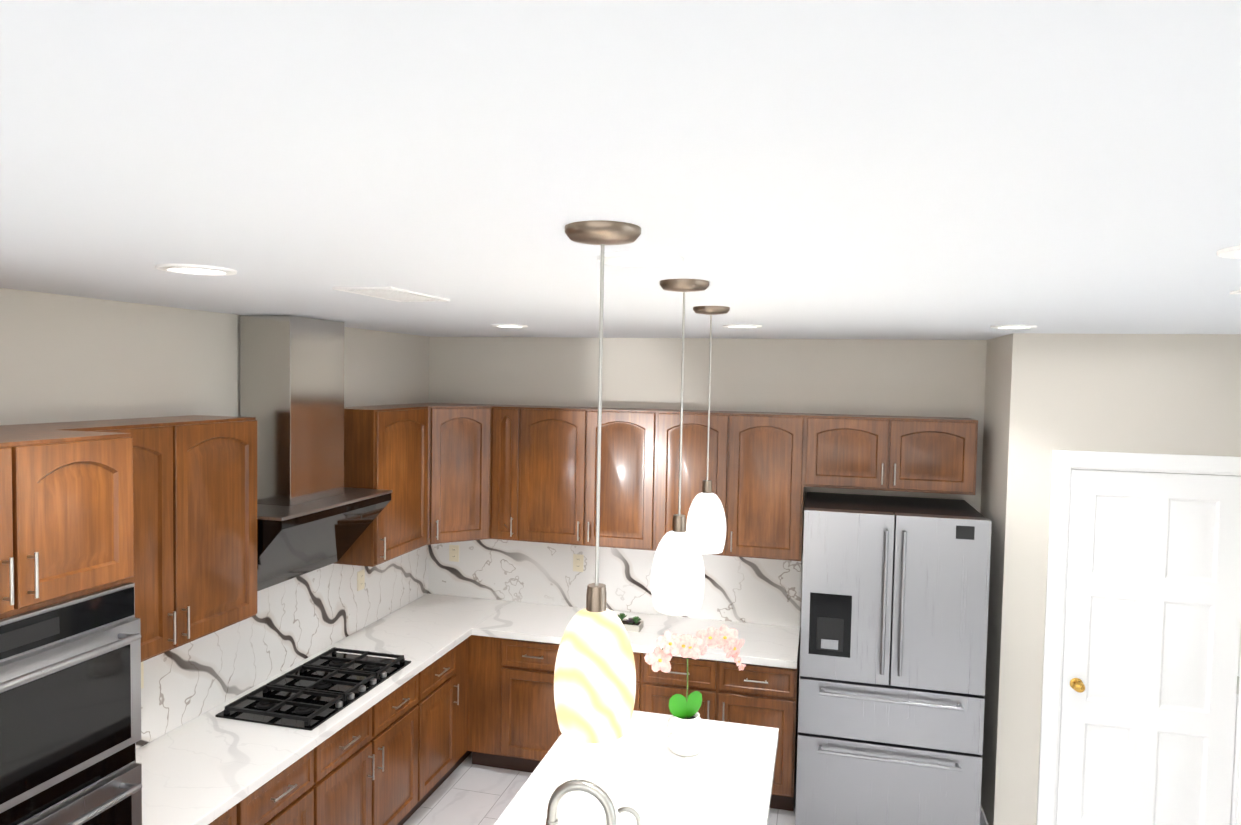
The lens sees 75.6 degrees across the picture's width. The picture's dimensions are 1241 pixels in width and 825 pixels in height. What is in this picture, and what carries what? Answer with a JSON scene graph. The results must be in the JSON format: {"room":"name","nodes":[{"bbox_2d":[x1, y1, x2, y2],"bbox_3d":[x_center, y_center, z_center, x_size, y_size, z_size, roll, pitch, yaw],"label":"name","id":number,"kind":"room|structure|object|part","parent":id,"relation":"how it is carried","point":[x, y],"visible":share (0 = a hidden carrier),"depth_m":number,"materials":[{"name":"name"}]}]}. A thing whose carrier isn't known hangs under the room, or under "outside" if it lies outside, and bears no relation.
{"room":"kitchen","nodes":[
{"label":"kitchen","id":0,"kind":"room"},
{"bbox_2d":[0,288,431,424],"bbox_3d":[-2.000,0.938,3.821,0.120,2.825,4.240,2,3,14],"label":"wall","id":1,"kind":"structure","parent":0,"point":[64,358],"depth_m":3.35,"materials":[{"name":"grey paint"}]},
{"bbox_2d":[52,415,263,662],"bbox_3d":[-1.908,0.483,3.167,0.347,0.895,0.966,2,3,14],"label":"upper cabinet","id":2,"kind":"object","parent":1,"relation":"attached to","point":[204,468],"depth_m":3.27,"materials":[{"name":"brown wood"}]},
{"bbox_2d":[141,662,143,688],"bbox_3d":[-2.040,1.114,3.369,0.008,0.120,0.075,2,3,14],"label":"electrical outlet","id":3,"kind":"object","parent":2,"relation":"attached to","point":[142,676],"visible":0.02,"depth_m":3.40,"materials":[{"name":"beige plastic"}]},
{"bbox_2d":[240,315,391,590],"bbox_3d":[-1.607,0.200,4.069,0.451,1.352,0.944,2,3,14],"label":"range hood","id":4,"kind":"object","parent":1,"relation":"attached to","point":[313,513],"visible":0.77,"depth_m":3.92,"materials":[{"name":"silver metal"}]},
{"bbox_2d":[325,403,431,570],"bbox_3d":[-1.472,0.416,4.884,0.347,0.895,0.640,2,3,14],"label":"upper cabinet","id":5,"kind":"object","parent":1,"relation":"attached to","point":[387,447],"depth_m":4.73,"materials":[{"name":"brown wood"}]},
{"bbox_2d":[432,403,491,550],"bbox_3d":[-1.175,0.397,5.467,0.637,0.895,0.637,2,3,14],"label":"upper cabinet","id":6,"kind":"object","parent":1,"relation":"attached to","point":[461,433],"depth_m":5.26,"materials":[{"name":"brown wood"}]},
{"bbox_2d":[357,569,364,590],"bbox_3d":[-1.624,1.051,5.010,0.008,0.120,0.075,2,3,14],"label":"electrical outlet","id":7,"kind":"object","parent":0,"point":[361,580],"visible":1,"depth_m":5.00,"materials":[{"name":"beige plastic"}]},
{"bbox_2d":[449,545,458,561],"bbox_3d":[-1.210,1.024,5.816,0.075,0.120,0.008,2,3,14],"label":"electrical outlet","id":8,"kind":"object","parent":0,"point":[454,553],"visible":1,"depth_m":5.81,"materials":[{"name":"beige plastic"}]},
{"bbox_2d":[573,554,583,571],"bbox_3d":[-0.295,1.051,5.585,0.075,0.120,0.008,2,3,14],"label":"electrical outlet","id":9,"kind":"object","parent":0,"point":[578,561],"visible":1,"depth_m":5.58,"materials":[{"name":"beige plastic"}]},
{"bbox_2d":[403,752,796,824],"bbox_3d":[-1.312,2.503,1.786,8.540,0.100,8.240,2,3,14],"label":"floor","id":10,"kind":"structure","parent":0,"point":[466,792],"depth_m":4.82,"materials":[{"name":"tile"}]},
{"bbox_2d":[0,423,155,824],"bbox_3d":[-1.981,1.245,2.267,0.689,2.344,0.870,2,3,14],"label":"tall cabinet","id":11,"kind":"object","parent":10,"relation":"on","point":[128,547],"depth_m":2.36,"materials":[{"name":"brown wood"}]},
{"bbox_2d":[0,582,142,824],"bbox_3d":[-1.629,1.127,2.211,0.118,1.130,0.770,2,3,14],"label":"wall oven","id":12,"kind":"object","parent":11,"relation":"in","point":[70,665],"depth_m":2.34,"materials":[{"name":"silver metal"}]},
{"bbox_2d":[212,747,319,824],"bbox_3d":[-1.794,1.935,3.194,0.637,0.894,0.966,2,3,14],"label":"base cabinet","id":13,"kind":"object","parent":10,"relation":"on","point":[292,798],"depth_m":3.39,"materials":[{"name":"brown wood"}]},
{"bbox_2d":[320,671,423,824],"bbox_3d":[-1.559,1.899,4.122,0.637,0.894,0.950,2,3,14],"label":"base cabinet","id":14,"kind":"object","parent":10,"relation":"on","point":[372,770],"depth_m":4.09,"materials":[{"name":"brown wood"}]},
{"bbox_2d":[156,591,511,824],"bbox_3d":[-1.500,1.424,4.260,0.657,0.045,3.213,2,3,14],"label":"countertop","id":15,"kind":"structure","parent":14,"relation":"on","point":[207,766],"depth_m":3.57,"materials":[{"name":"white stone"}]},
{"bbox_2d":[215,647,410,730],"bbox_3d":[-1.526,1.384,4.094,0.510,0.045,0.900,2,3,14],"label":"cooktop","id":16,"kind":"object","parent":15,"relation":"in","point":[313,693],"visible":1,"depth_m":3.98,"materials":[{"name":"black metal"}]},
{"bbox_2d":[424,647,459,801],"bbox_3d":[-1.385,1.872,4.810,0.637,0.894,0.470,2,3,14],"label":"base cabinet","id":17,"kind":"object","parent":10,"relation":"on","point":[441,680],"depth_m":4.78,"materials":[{"name":"brown wood"}]},
{"bbox_2d":[468,635,503,767],"bbox_3d":[-0.798,1.857,5.428,0.237,0.894,0.637,2,3,14],"label":"base cabinet","id":18,"kind":"object","parent":10,"relation":"on","point":[487,654],"depth_m":5.14,"materials":[{"name":"brown wood"}]},
{"bbox_2d":[500,639,643,772],"bbox_3d":[-0.242,1.873,5.288,0.910,0.894,0.637,2,3,14],"label":"base cabinet","id":19,"kind":"object","parent":10,"relation":"on","point":[530,728],"depth_m":5.05,"materials":[{"name":"brown wood"}]},
{"bbox_2d":[494,710,778,824],"bbox_3d":[-0.098,1.976,2.449,0.965,0.940,2.900,2,3,14],"label":"kitchen island","id":20,"kind":"object","parent":10,"relation":"on","point":[725,776],"visible":0.88,"depth_m":3.23,"materials":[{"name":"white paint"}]},
{"bbox_2d":[546,779,615,824],"bbox_3d":[-0.101,1.279,2.318,0.224,0.463,0.116,2,3,14],"label":"faucet","id":21,"kind":"object","parent":20,"relation":"on","point":[600,794],"visible":1,"depth_m":2.27,"materials":[{"name":"silver metal"}]},
{"bbox_2d":[618,806,640,824],"bbox_3d":[0.033,1.400,2.641,0.091,0.198,0.036,2,3,14],"label":"soap dispenser","id":22,"kind":"object","parent":20,"relation":"on","point":[634,812],"visible":1,"depth_m":2.63,"materials":[{"name":"silver metal"}]},
{"bbox_2d":[644,625,745,755],"bbox_3d":[0.328,1.198,3.482,0.402,0.540,0.302,2,3,14],"label":"orchid","id":23,"kind":"object","parent":20,"relation":"on","point":[685,723],"visible":1,"depth_m":3.44,"materials":[{"name":"white plant"}]},
{"bbox_2d":[644,655,798,810],"bbox_3d":[0.645,1.899,5.064,0.920,0.894,0.637,2,3,14],"label":"base cabinet","id":24,"kind":"object","parent":10,"relation":"on","point":[758,696],"depth_m":4.72,"materials":[{"name":"brown wood"}]},
{"bbox_2d":[472,599,799,670],"bbox_3d":[0.115,1.415,5.169,2.027,0.045,0.657,2,3,14],"label":"countertop","id":25,"kind":"structure","parent":24,"relation":"on","point":[765,644],"depth_m":5.11,"materials":[{"name":"white stone"}]},
{"bbox_2d":[617,613,643,631],"bbox_3d":[-0.010,1.342,5.169,0.300,0.093,0.120,2,3,14],"label":"potted plant","id":26,"kind":"object","parent":25,"relation":"on","point":[634,624],"visible":0.52,"depth_m":5.13,"materials":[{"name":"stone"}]},
{"bbox_2d":[795,492,991,824],"bbox_3d":[1.537,1.456,4.659,0.945,1.850,0.886,2,3,14],"label":"refrigerator","id":27,"kind":"object","parent":10,"relation":"on","point":[894,624],"visible":1,"depth_m":4.29,"materials":[{"name":"silver metal"}]},
{"bbox_3d":[1.440,1.242,4.250,0.728,1.240,0.061,2,3,14],"label":"handle","id":28,"kind":"part","parent":27,"relation":"part of","materials":[{"name":"silver metal"}]},
{"bbox_2d":[0,0,1240,339],"bbox_3d":[-1.257,-0.419,1.659,8.540,0.100,8.240,2,3,14],"label":"ceiling","id":29,"kind":"structure","parent":0,"point":[874,168],"depth_m":1.01,"materials":[{"name":"white paint"}]},
{"bbox_2d":[155,263,236,275],"bbox_3d":[-1.143,-0.384,2.158,0.196,0.008,0.196,2,3,14],"label":"recessed light","id":30,"kind":"object","parent":29,"relation":"in","point":[194,269],"visible":1,"depth_m":2.14,"materials":[{"name":"white"}]},
{"bbox_2d":[332,287,449,301],"bbox_3d":[-0.772,-0.402,2.737,0.210,0.008,0.410,2,3,14],"label":"ceiling vent","id":31,"kind":"object","parent":29,"relation":"in","point":[395,294],"visible":1,"depth_m":2.68,"materials":[{"name":"white"}]},
{"bbox_2d":[491,324,526,327],"bbox_3d":[-0.602,-0.468,4.341,0.196,0.008,0.196,2,3,14],"label":"recessed light","id":32,"kind":"object","parent":29,"relation":"in","point":[509,326],"visible":1,"depth_m":4.29,"materials":[{"name":"white"}]},
{"bbox_2d":[554,220,640,742],"bbox_3d":[-0.041,0.127,1.482,0.154,0.930,0.154,2,3,14],"label":"pendant light","id":33,"kind":"object","parent":29,"relation":"hanging from","point":[594,684],"visible":1,"depth_m":1.44,"materials":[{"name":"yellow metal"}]},
{"bbox_2d":[597,252,682,266],"bbox_3d":[0.045,-0.347,1.823,0.196,0.008,0.196,2,3,14],"label":"recessed light","id":34,"kind":"object","parent":29,"relation":"in","point":[643,259],"visible":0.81,"depth_m":1.80,"materials":[{"name":"white"}]},
{"bbox_2d":[651,279,708,615],"bbox_3d":[0.171,0.097,2.267,0.154,0.930,0.154,2,3,14],"label":"pendant light","id":35,"kind":"object","parent":29,"relation":"hanging from","point":[677,579],"visible":1,"depth_m":2.23,"materials":[{"name":"white glass"}]},
{"bbox_2d":[686,306,729,553],"bbox_3d":[0.336,0.066,3.051,0.154,0.930,0.154,2,3,14],"label":"pendant light","id":36,"kind":"object","parent":29,"relation":"hanging from","point":[706,524],"visible":0.96,"depth_m":3.01,"materials":[{"name":"white glass"}]},
{"bbox_2d":[723,324,761,327],"bbox_3d":[0.608,-0.431,3.998,0.196,0.008,0.196,2,3,14],"label":"recessed light","id":37,"kind":"object","parent":29,"relation":"in","point":[742,326],"visible":1,"depth_m":3.95,"materials":[{"name":"white"}]},
{"bbox_2d":[990,325,1036,328],"bbox_3d":[1.816,-0.395,3.699,0.196,0.008,0.196,2,3,14],"label":"recessed light","id":38,"kind":"object","parent":29,"relation":"in","point":[1013,326],"visible":1,"depth_m":3.66,"materials":[{"name":"white"}]},
{"bbox_2d":[1216,245,1240,258],"bbox_3d":[1.268,-0.312,1.539,0.196,0.008,0.196,2,3,14],"label":"recessed light","id":39,"kind":"object","parent":29,"relation":"in","point":[1233,252],"visible":1,"depth_m":1.56,"materials":[{"name":"white"}]},
{"bbox_2d":[1230,290,1240,293],"bbox_3d":[1.762,-0.324,2.023,0.210,0.008,0.410,2,3,14],"label":"ceiling vent","id":40,"kind":"object","parent":29,"relation":"in","point":[1236,292],"visible":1,"depth_m":2.22,"materials":[{"name":"white"}]},
{"bbox_2d":[432,337,983,767],"bbox_3d":[-0.287,0.890,5.655,8.540,2.825,0.120,2,3,14],"label":"wall","id":41,"kind":"structure","parent":0,"point":[886,377],"depth_m":5.29,"materials":[{"name":"grey paint"}]},
{"bbox_2d":[492,404,523,542],"bbox_3d":[-0.731,0.403,5.505,0.205,0.895,0.347,2,3,14],"label":"upper cabinet","id":42,"kind":"object","parent":41,"relation":"attached to","point":[505,418],"depth_m":5.34,"materials":[{"name":"brown wood"}]},
{"bbox_2d":[520,405,659,554],"bbox_3d":[-0.185,0.420,5.367,0.922,0.895,0.347,2,3,14],"label":"upper cabinet","id":43,"kind":"object","parent":41,"relation":"attached to","point":[558,444],"depth_m":5.20,"materials":[{"name":"brown wood"}]},
{"bbox_2d":[656,409,807,566],"bbox_3d":[0.708,0.446,5.141,0.920,0.895,0.347,2,3,14],"label":"upper cabinet","id":44,"kind":"object","parent":41,"relation":"attached to","point":[758,469],"depth_m":4.96,"materials":[{"name":"brown wood"}]},
{"bbox_2d":[804,413,977,494],"bbox_3d":[1.629,0.243,4.900,0.973,0.435,0.347,2,3,14],"label":"upper cabinet","id":45,"kind":"object","parent":41,"relation":"attached to","point":[846,451],"depth_m":4.73,"materials":[{"name":"brown wood"}]},
{"bbox_2d":[976,336,1003,810],"bbox_3d":[2.205,0.980,4.666,0.120,2.825,0.540,2,3,14],"label":"wall","id":46,"kind":"structure","parent":0,"point":[993,348],"depth_m":4.63,"materials":[{"name":"grey paint"}]},
{"bbox_2d":[980,806,987,824],"bbox_3d":[2.099,2.339,4.675,0.013,0.105,0.710,2,3,14],"label":"baseboard","id":47,"kind":"structure","parent":46,"relation":"attached to","point":[983,820],"depth_m":4.54,"materials":[{"name":"white"}]},
{"bbox_2d":[984,333,1240,824],"bbox_3d":[2.802,1.013,4.154,1.530,2.825,0.120,2,3,14],"label":"wall","id":48,"kind":"structure","parent":0,"point":[1028,402],"depth_m":4.20,"materials":[{"name":"grey paint"}]},
{"bbox_2d":[1037,450,1240,824],"bbox_3d":[2.739,1.315,4.173,0.996,2.217,0.136,2,3,14],"label":"door frame","id":49,"kind":"structure","parent":48,"relation":"attached to","point":[1064,462],"depth_m":4.19,"materials":[{"name":"white wood"}]},
{"bbox_2d":[1056,469,1240,824],"bbox_3d":[2.730,1.362,4.119,0.808,2.105,0.106,2,3,14],"label":"pantry door","id":50,"kind":"structure","parent":48,"relation":"in","point":[1150,683],"depth_m":4.13,"materials":[{"name":"white wood"}]}
]}

